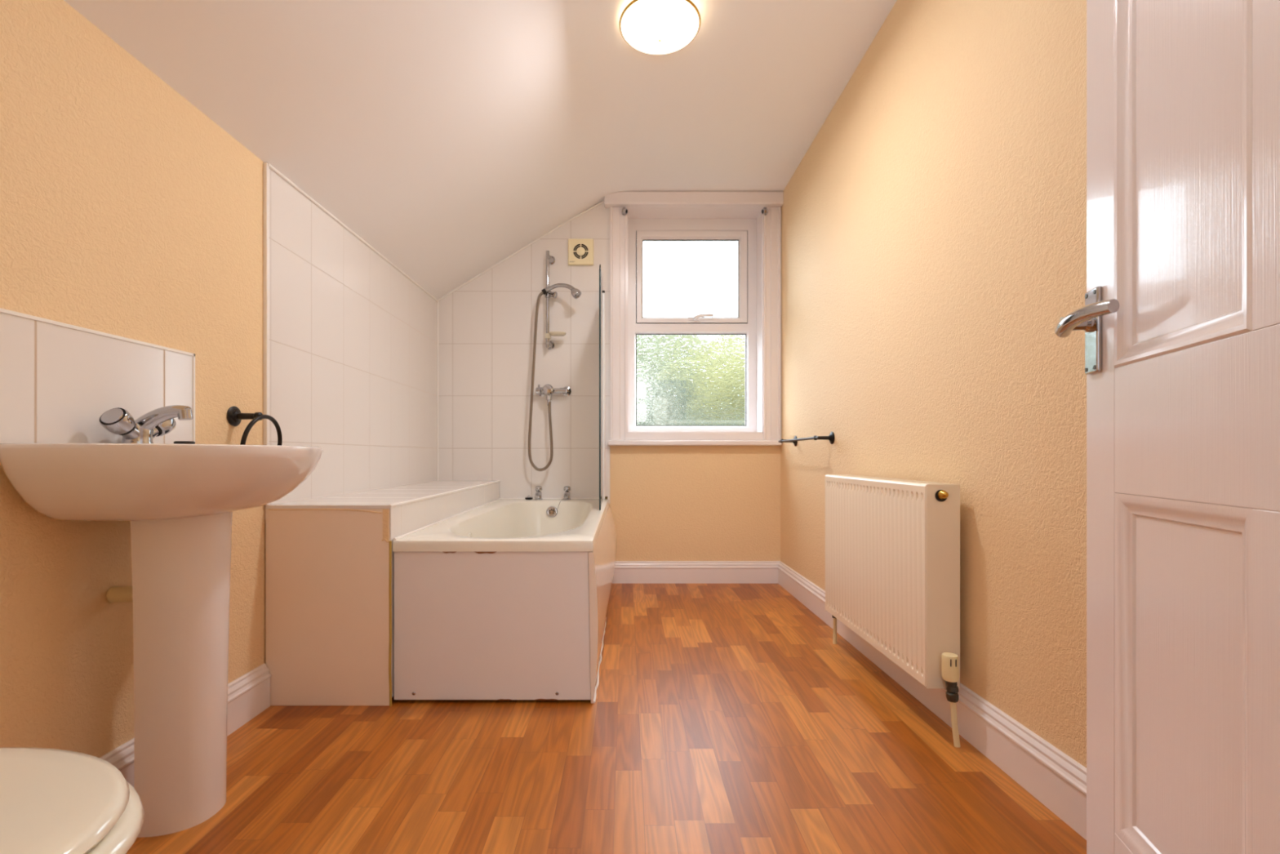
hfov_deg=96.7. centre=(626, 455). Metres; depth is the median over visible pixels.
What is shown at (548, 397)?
outlet
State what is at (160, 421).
mixer tap
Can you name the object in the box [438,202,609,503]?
tiled wall
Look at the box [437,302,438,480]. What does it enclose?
trim
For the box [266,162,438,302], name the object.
trim
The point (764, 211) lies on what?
socket
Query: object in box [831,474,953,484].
grille
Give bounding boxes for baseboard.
[99,662,271,788]
[612,560,779,583]
[777,560,1086,839]
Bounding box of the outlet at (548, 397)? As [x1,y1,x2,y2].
[546,394,551,405]
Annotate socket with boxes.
[621,207,627,215]
[760,207,768,215]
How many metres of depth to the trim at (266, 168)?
1.82 m
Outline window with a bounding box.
[604,191,783,445]
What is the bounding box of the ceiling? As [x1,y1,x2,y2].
[63,0,897,299]
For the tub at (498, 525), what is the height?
0.381 m
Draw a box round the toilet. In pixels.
[0,746,144,853]
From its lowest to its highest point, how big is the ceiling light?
0.124 m
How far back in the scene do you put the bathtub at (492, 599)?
1.85 m
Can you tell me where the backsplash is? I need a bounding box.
[0,307,195,444]
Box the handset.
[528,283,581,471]
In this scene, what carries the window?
in the wall at (668, 503)
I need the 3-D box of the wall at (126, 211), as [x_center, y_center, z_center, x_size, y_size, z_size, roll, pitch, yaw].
[-1.258,-0.086,1.850,0.185,1.782,3.500,0,0,0]
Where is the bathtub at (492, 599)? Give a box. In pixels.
[392,485,616,702]
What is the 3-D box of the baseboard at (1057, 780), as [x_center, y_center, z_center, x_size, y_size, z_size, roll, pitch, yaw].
[0.969,0.737,1.900,0.024,0.137,3.400,0,0,0]
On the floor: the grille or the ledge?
the ledge
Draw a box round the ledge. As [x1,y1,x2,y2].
[265,480,500,706]
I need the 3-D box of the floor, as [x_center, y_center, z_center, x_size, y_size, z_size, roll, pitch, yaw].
[-0.050,0.855,1.350,3.100,0.100,5.300,0,0,0]
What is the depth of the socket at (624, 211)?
3.55 m
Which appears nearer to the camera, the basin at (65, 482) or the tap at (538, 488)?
the basin at (65, 482)
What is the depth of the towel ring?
1.68 m
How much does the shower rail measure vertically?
0.602 m
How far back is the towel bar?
2.73 m
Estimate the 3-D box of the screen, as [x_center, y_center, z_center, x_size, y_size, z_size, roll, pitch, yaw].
[-0.143,-0.380,3.213,0.050,1.307,0.757,0,0,0]
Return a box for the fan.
[568,239,593,265]
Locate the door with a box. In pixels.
[1054,0,1279,853]
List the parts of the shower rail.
soap dish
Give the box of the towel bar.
[778,431,835,445]
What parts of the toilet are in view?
seat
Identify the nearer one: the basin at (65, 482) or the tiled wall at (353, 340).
the basin at (65, 482)
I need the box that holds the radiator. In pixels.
[825,474,960,746]
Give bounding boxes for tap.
[99,404,193,443]
[534,485,542,499]
[563,485,571,499]
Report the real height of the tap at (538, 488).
0.085 m
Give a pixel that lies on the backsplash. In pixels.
(57, 379)
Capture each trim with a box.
[263,162,269,505]
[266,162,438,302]
[437,200,604,301]
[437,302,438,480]
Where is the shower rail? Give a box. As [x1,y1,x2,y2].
[544,250,566,349]
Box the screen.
[599,264,607,510]
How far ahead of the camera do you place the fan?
3.57 m
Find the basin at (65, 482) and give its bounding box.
[0,443,323,520]
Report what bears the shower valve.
attached to the tiled wall at (486, 325)
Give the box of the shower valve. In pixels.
[535,384,571,405]
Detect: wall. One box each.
[0,0,265,757]
[265,161,437,509]
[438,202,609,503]
[594,204,780,560]
[780,0,1086,767]
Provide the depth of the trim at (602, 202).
3.59 m
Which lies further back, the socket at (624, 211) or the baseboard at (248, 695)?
the socket at (624, 211)
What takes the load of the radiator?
attached to the wall at (934, 223)
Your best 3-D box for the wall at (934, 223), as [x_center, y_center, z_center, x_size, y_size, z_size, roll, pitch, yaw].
[1.062,-0.445,1.850,0.175,2.500,3.500,0,0,0]
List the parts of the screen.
glass panel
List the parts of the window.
casing, patterned pane, sash, frame, sill, casing, handle, casing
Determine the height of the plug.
0.013 m
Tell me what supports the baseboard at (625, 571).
attached to the wall at (668, 503)
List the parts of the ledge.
panel, edge trim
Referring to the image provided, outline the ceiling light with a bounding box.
[618,0,701,54]
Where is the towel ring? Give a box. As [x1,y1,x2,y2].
[226,405,282,445]
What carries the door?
in the wall
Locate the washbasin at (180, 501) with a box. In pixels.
[0,404,323,837]
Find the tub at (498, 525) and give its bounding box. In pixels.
[392,498,608,551]
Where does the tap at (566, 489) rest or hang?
on the bathtub at (492, 599)
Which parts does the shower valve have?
flow knob, temperature knob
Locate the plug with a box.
[173,440,195,444]
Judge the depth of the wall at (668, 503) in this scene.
3.60 m
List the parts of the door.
lever, handle, panel moulding, panel moulding, panel, panel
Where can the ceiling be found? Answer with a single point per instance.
(450, 137)
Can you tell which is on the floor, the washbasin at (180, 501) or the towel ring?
the washbasin at (180, 501)
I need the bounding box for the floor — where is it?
[126,583,1086,853]

